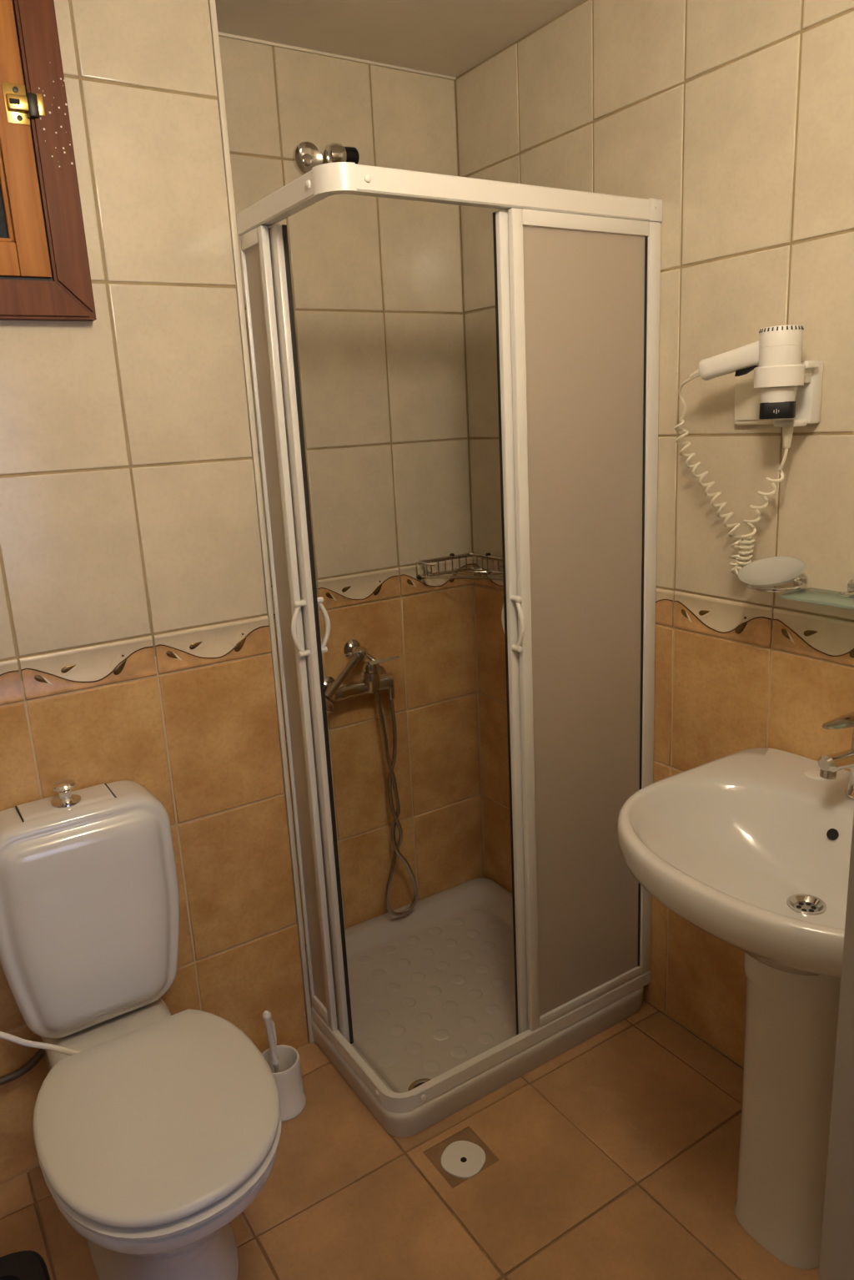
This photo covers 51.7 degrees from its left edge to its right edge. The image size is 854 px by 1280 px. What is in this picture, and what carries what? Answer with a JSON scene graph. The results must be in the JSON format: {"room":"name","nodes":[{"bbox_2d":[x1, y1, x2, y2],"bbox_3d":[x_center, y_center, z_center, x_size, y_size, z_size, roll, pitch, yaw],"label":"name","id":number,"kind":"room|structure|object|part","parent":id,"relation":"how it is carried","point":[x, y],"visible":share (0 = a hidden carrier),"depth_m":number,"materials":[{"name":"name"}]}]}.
{"room":"bathroom","nodes":[
{"label":"bathroom","id":0,"kind":"room"},
{"bbox_2d":[0,0,308,1184],"bbox_3d":[-1.019,-0.048,1.701,1.332,2.304,0.434,-12,17,-31],"label":"wall","id":1,"kind":"structure","parent":0,"point":[135,642],"depth_m":1.70,"materials":[{"name":"tile"}]},
{"bbox_2d":[0,1048,44,1085],"bbox_3d":[-0.877,0.843,1.703,0.304,0.080,0.027,-11,16,-28],"label":"supply pipe","id":2,"kind":"object","parent":1,"relation":"attached to","point":[11,1076],"visible":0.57,"depth_m":1.75,"materials":[{"name":"metal"}]},
{"bbox_2d":[0,0,96,321],"bbox_3d":[-0.881,-0.802,1.339,0.650,0.588,0.041,-12,17,-31],"label":"window","id":3,"kind":"structure","parent":1,"relation":"in","point":[45,274],"depth_m":1.48,"materials":[{"name":"brown wood"}]},
{"bbox_3d":[-0.883,-0.806,1.354,0.408,0.345,0.005,-12,17,-31],"label":"pane","id":4,"kind":"part","parent":3,"relation":"part of","materials":[{"name":"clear glass"}]},
{"bbox_3d":[-0.677,-0.882,1.450,0.036,0.060,0.002,-12,17,-31],"label":"latch plate","id":5,"kind":"part","parent":3,"relation":"part of","materials":[{"name":"gold metal"}]},
{"bbox_3d":[-0.643,-0.889,1.463,0.011,0.033,0.002,-12,17,-31],"label":"strike plate","id":6,"kind":"part","parent":3,"relation":"part of","materials":[{"name":"gold metal"}]},
{"bbox_2d":[208,0,313,1043],"bbox_3d":[-0.341,-0.129,1.877,0.012,2.301,0.012,-12,17,-31],"label":"trim","id":7,"kind":"structure","parent":1,"relation":"attached to","point":[212,6],"depth_m":1.82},
{"bbox_2d":[218,35,485,944],"bbox_3d":[-0.174,-0.270,2.404,0.886,2.304,0.123,-12,17,-31],"label":"wall","id":8,"kind":"structure","parent":0,"point":[377,282],"depth_m":2.32,"materials":[{"name":"tile"}]},
{"bbox_2d":[292,141,322,175],"bbox_3d":[-0.279,-1.127,2.066,0.076,0.076,0.012,-12,17,-31],"label":"wall flange","id":9,"kind":"object","parent":8,"relation":"attached to","point":[306,155],"visible":0.87,"depth_m":2.06,"materials":[{"name":"silver metal"}]},
{"bbox_2d":[218,31,456,80],"bbox_3d":[-0.244,-1.361,2.043,0.755,0.007,0.007,-12,17,-31],"label":"trim","id":10,"kind":"structure","parent":8,"relation":"attached to","point":[222,34],"depth_m":2.05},
{"bbox_2d":[323,142,359,164],"bbox_3d":[-0.205,-1.131,2.084,0.081,0.076,0.061,-12,17,-31],"label":"bracket","id":11,"kind":"object","parent":8,"relation":"attached to","point":[335,152],"visible":0.67,"depth_m":2.06,"materials":[{"name":"silver metal"}]},
{"bbox_2d":[323,655,400,701],"bbox_3d":[-0.178,0.110,2.353,0.217,0.121,0.097,-12,17,-31],"label":"shower mixer","id":12,"kind":"object","parent":8,"relation":"attached to","point":[373,680],"visible":0.78,"depth_m":2.33,"materials":[{"name":"silver metal"}]},
{"bbox_3d":[-0.124,0.063,2.345,0.100,0.033,0.043,-12,17,-31],"label":"lever","id":13,"kind":"part","parent":12,"relation":"part of","materials":[{"name":"silver metal"}]},
{"bbox_2d":[386,685,395,699],"bbox_3d":[-0.099,0.142,2.389,0.028,0.034,0.028,-12,17,-31],"label":"outlet","id":14,"kind":"object","parent":12,"relation":"attached to","point":[390,693],"depth_m":2.38,"materials":[{"name":"silver metal"}]},
{"bbox_2d":[325,639,418,916],"bbox_3d":[-0.193,0.431,2.336,0.136,0.823,0.400,4,16,27],"label":"shower","id":15,"kind":"object","parent":8,"relation":"attached to","point":[353,649],"visible":0.91,"depth_m":2.42,"materials":[{"name":"silver metal"}]},
{"bbox_3d":[-0.209,0.087,2.235,0.023,0.073,0.258,2,15,18],"label":"handle","id":16,"kind":"part","parent":15,"relation":"part of","materials":[{"name":"metal"}]},
{"bbox_2d":[215,0,584,77],"bbox_3d":[-0.275,-1.146,0.986,2.220,0.100,2.020,-12,17,-31],"label":"ceiling","id":17,"kind":"structure","parent":0,"point":[450,37],"depth_m":1.92,"materials":[{"name":"paint"}]},
{"bbox_2d":[0,999,819,1279],"bbox_3d":[-0.155,1.188,1.578,2.220,0.121,2.020,-12,17,-31],"label":"floor","id":18,"kind":"structure","parent":0,"point":[616,1156],"depth_m":1.73,"materials":[{"name":"tile"}]},
{"bbox_2d":[0,1249,50,1279],"bbox_3d":[-0.637,1.090,1.224,0.264,0.292,0.214,-12,17,-31],"label":"waste bin","id":19,"kind":"object","parent":18,"relation":"on","point":[22,1265],"visible":1,"depth_m":1.29,"materials":[{"name":"black plastic"}]},
{"bbox_2d":[0,779,282,1279],"bbox_3d":[-0.499,0.725,1.522,0.367,0.838,0.698,-12,17,-31],"label":"toilet","id":20,"kind":"object","parent":18,"relation":"on","point":[152,1137],"visible":0.99,"depth_m":1.55,"materials":[{"name":"ceramic"}]},
{"bbox_2d":[0,1031,80,1055],"bbox_3d":[-0.787,0.652,1.536,0.368,0.245,0.038,-6,14,-10],"label":"hose","id":21,"kind":"object","parent":20,"relation":"hanging from","point":[4,1035],"visible":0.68,"depth_m":1.58,"materials":[{"name":"white plastic"}]},
{"bbox_3d":[-0.683,0.286,1.661,0.054,0.040,0.054,-12,17,-31],"label":"flush knob","id":22,"kind":"part","parent":20,"relation":"part of","materials":[{"name":"silver metal"}]},
{"bbox_2d":[41,997,172,1073],"bbox_3d":[-0.598,0.844,1.722,0.236,0.160,0.303,-12,17,-31],"label":"shelf","id":23,"kind":"object","parent":20,"relation":"attached to","point":[104,1031],"depth_m":1.72,"materials":[{"name":"ceramic"}]},
{"bbox_3d":[-0.428,0.757,1.419,0.367,0.022,0.432,-12,17,-31],"label":"lid","id":24,"kind":"part","parent":20,"relation":"part of","materials":[{"name":"plastic"}]},
{"bbox_3d":[-0.427,0.779,1.425,0.366,0.014,0.440,-12,17,-31],"label":"seat","id":25,"kind":"part","parent":20,"relation":"part of","materials":[{"name":"plastic"}]},
{"bbox_3d":[-0.472,0.952,1.555,0.358,0.378,0.627,-12,17,-31],"label":"bowl","id":26,"kind":"part","parent":20,"relation":"part of","materials":[{"name":"ceramic"}]},
{"bbox_2d":[262,1010,306,1121],"bbox_3d":[-0.328,0.915,1.934,0.104,0.250,0.104,-12,17,-31],"label":"toilet brush","id":27,"kind":"object","parent":18,"relation":"on","point":[284,1060],"visible":0.8,"depth_m":1.92,"materials":[{"name":"white plastic"}]},
{"bbox_3d":[-0.337,0.894,1.919,0.027,0.201,0.020,-12,17,-31],"label":"handle","id":28,"kind":"part","parent":27,"relation":"part of","materials":[{"name":"white plastic"}]},
{"bbox_2d":[441,1140,485,1178],"bbox_3d":[0.070,1.059,1.805,0.115,0.009,0.108,-12,17,-31],"label":"floor drain","id":29,"kind":"object","parent":18,"relation":"on","point":[461,1159],"visible":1,"depth_m":1.79,"materials":[{"name":"white plastic"}]},
{"bbox_2d":[304,877,644,1138],"bbox_3d":[0.059,0.898,2.310,0.758,0.060,0.706,-12,17,-31],"label":"shower tray","id":30,"kind":"object","parent":18,"relation":"on","point":[432,989],"visible":0.73,"depth_m":2.23,"materials":[{"name":"plastic"}]},
{"bbox_2d":[236,161,662,1113],"bbox_3d":[0.095,0.023,1.947,0.771,1.809,0.404,-12,17,-31],"label":"shower enclosure","id":31,"kind":"object","parent":30,"relation":"on","point":[577,274],"visible":1,"depth_m":1.84,"materials":[{"name":"white paint"}]},
{"bbox_3d":[-0.289,0.056,1.885,0.004,1.667,0.084,-12,17,-31],"label":"pane","id":32,"kind":"part","parent":31,"relation":"part of","materials":[{"name":"clear glass"}]},
{"bbox_3d":[-0.261,-0.022,1.798,0.035,0.119,0.013,-12,17,-31],"label":"handle","id":33,"kind":"part","parent":31,"relation":"part of","materials":[{"name":"white plastic"}]},
{"bbox_3d":[-0.263,0.061,1.880,0.004,1.677,0.064,-12,17,-31],"label":"pane","id":34,"kind":"part","parent":31,"relation":"part of","materials":[{"name":"clear glass"}]},
{"bbox_3d":[-0.217,-0.031,1.826,0.035,0.119,0.013,-12,17,-31],"label":"handle","id":35,"kind":"part","parent":31,"relation":"part of","materials":[{"name":"white plastic"}]},
{"bbox_3d":[0.053,-0.835,1.742,0.754,0.040,0.388,-12,17,-31],"label":"rail","id":36,"kind":"part","parent":31,"relation":"part of","materials":[{"name":"white metal"}]},
{"bbox_3d":[0.141,0.877,2.176,0.754,0.037,0.388,-12,17,-31],"label":"rail","id":37,"kind":"part","parent":31,"relation":"part of","materials":[{"name":"white paint"}]},
{"bbox_3d":[0.167,-0.043,1.821,0.014,0.116,0.035,-12,17,-31],"label":"handle","id":38,"kind":"part","parent":31,"relation":"part of","materials":[{"name":"white plastic"}]},
{"bbox_3d":[0.184,-0.031,1.770,0.014,0.116,0.035,-12,17,-31],"label":"handle","id":39,"kind":"part","parent":31,"relation":"part of","materials":[{"name":"white plastic"}]},
{"bbox_3d":[0.346,0.026,1.900,0.322,1.680,0.004,-12,17,-31],"label":"pane","id":40,"kind":"part","parent":31,"relation":"part of","materials":[{"name":"beige plastic"}]},
{"bbox_2d":[617,747,853,1269],"bbox_3d":[0.632,0.691,1.516,0.550,0.794,0.594,-12,17,-31],"label":"washbasin","id":41,"kind":"object","parent":18,"relation":"on","point":[751,848],"visible":0.96,"depth_m":1.51,"materials":[{"name":"ceramic"}]},
{"bbox_2d":[617,747,853,978],"bbox_3d":[0.617,0.402,1.443,0.550,0.191,0.594,-12,17,-31],"label":"basin","id":42,"kind":"object","parent":41,"relation":"in","point":[751,848],"depth_m":1.53,"materials":[{"name":"ceramic"}]},
{"bbox_2d":[817,711,853,799],"bbox_3d":[0.716,0.203,1.495,0.146,0.158,0.052,-12,17,-31],"label":"tap","id":43,"kind":"object","parent":41,"relation":"on","point":[829,764],"visible":1,"depth_m":1.46,"materials":[{"name":"silver metal"}]},
{"bbox_3d":[0.702,0.204,1.485,0.108,0.042,0.040,-12,17,-31],"label":"spout","id":44,"kind":"part","parent":43,"relation":"part of","materials":[{"name":"silver metal"}]},
{"bbox_3d":[0.706,0.139,1.474,0.130,0.022,0.042,-12,17,-31],"label":"lever","id":45,"kind":"part","parent":43,"relation":"part of","materials":[{"name":"silver metal"}]},
{"bbox_2d":[455,0,853,1067],"bbox_3d":[0.695,-0.155,1.777,0.123,2.304,1.902,-12,17,-31],"label":"wall","id":46,"kind":"structure","parent":0,"point":[738,116],"depth_m":1.75,"materials":[{"name":"tile"}]},
{"bbox_2d":[415,552,503,579],"bbox_3d":[0.115,-0.191,2.394,0.200,0.060,0.242,-12,17,-31],"label":"basket","id":47,"kind":"object","parent":46,"relation":"attached to","point":[451,556],"visible":0.73,"depth_m":2.45,"materials":[{"name":"silver metal"}]},
{"bbox_3d":[-0.001,-0.189,2.413,0.005,0.036,0.005,-12,17,-31],"label":"post","id":48,"kind":"part","parent":47,"relation":"part of","materials":[{"name":"silver metal"}]},
{"bbox_3d":[0.117,-0.209,2.390,0.186,0.013,0.234,-12,17,-31],"label":"rail","id":49,"kind":"part","parent":47,"relation":"part of","materials":[{"name":"silver metal"}]},
{"bbox_3d":[0.113,-0.169,2.384,0.294,0.006,0.038,2,15,19],"label":"rail","id":50,"kind":"part","parent":47,"relation":"part of","materials":[{"name":"silver metal"}]},
{"bbox_3d":[0.119,-0.174,2.401,0.183,0.006,0.230,-12,17,-31],"label":"rail","id":51,"kind":"part","parent":47,"relation":"part of","materials":[{"name":"silver metal"}]},
{"bbox_2d":[674,324,804,574],"bbox_3d":[0.568,-0.340,1.657,0.093,0.449,0.290,-12,17,-31],"label":"hair dryer","id":52,"kind":"object","parent":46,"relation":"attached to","point":[780,345],"visible":0.98,"depth_m":1.56,"materials":[{"name":"white plastic"}]},
{"bbox_3d":[0.556,-0.505,1.589,0.032,0.064,0.138,-13,17,-35],"label":"handle","id":53,"kind":"part","parent":52,"relation":"part of","materials":[{"name":"white plastic"}]},
{"bbox_2d":[759,325,804,332],"bbox_3d":[0.607,-0.531,1.509,0.072,0.007,0.072,-12,17,-31],"label":"air vent","id":54,"kind":"object","parent":52,"relation":"attached to","point":[780,329],"depth_m":1.48,"materials":[{"name":"plastic"}]},
{"bbox_2d":[734,378,773,425],"bbox_3d":[0.620,-0.450,1.665,0.020,0.084,0.090,-12,17,-31],"label":"socket plate","id":55,"kind":"object","parent":46,"relation":"attached to","point":[748,398],"visible":0.67,"depth_m":1.67,"materials":[{"name":"beige plastic"}]},
{"bbox_2d":[737,556,808,592],"bbox_3d":[0.643,-0.118,1.627,0.136,0.061,0.118,-12,17,-31],"label":"soap dish","id":56,"kind":"object","parent":46,"relation":"attached to","point":[760,574],"visible":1,"depth_m":1.63,"materials":[{"name":"white glass"}]},
{"bbox_2d":[754,360,823,448],"bbox_3d":[0.630,-0.414,1.556,0.129,0.146,0.094,-12,17,-31],"label":"holder","id":57,"kind":"object","parent":46,"relation":"attached to","point":[808,375],"visible":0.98,"depth_m":1.54,"materials":[{"name":"white plastic"}]},
{"bbox_3d":[0.666,-0.442,1.583,0.030,0.105,0.080,-12,17,-31],"label":"plate","id":58,"kind":"part","parent":57,"relation":"part of","materials":[{"name":"white plastic"}]},
{"bbox_2d":[779,579,853,609],"bbox_3d":[0.807,-0.054,1.419,0.100,0.041,0.478,-12,17,-31],"label":"glass shelf","id":59,"kind":"object","parent":46,"relation":"attached to","point":[845,599],"visible":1,"depth_m":1.56,"materials":[{"name":"clear glass"}]},
{"bbox_3d":[0.280,0.185,0.518,2.000,2.304,0.130,-12,17,-31],"label":"wall","id":60,"kind":"structure","parent":0,"visible":0},
{"bbox_2d":[818,811,853,1279],"bbox_3d":[-0.047,0.361,0.335,1.000,2.080,0.144,-12,17,-31],"label":"door","id":61,"kind":"structure","parent":60,"relation":"in","point":[837,1257],"depth_m":0.64,"materials":[{"name":"paint"}]}
]}

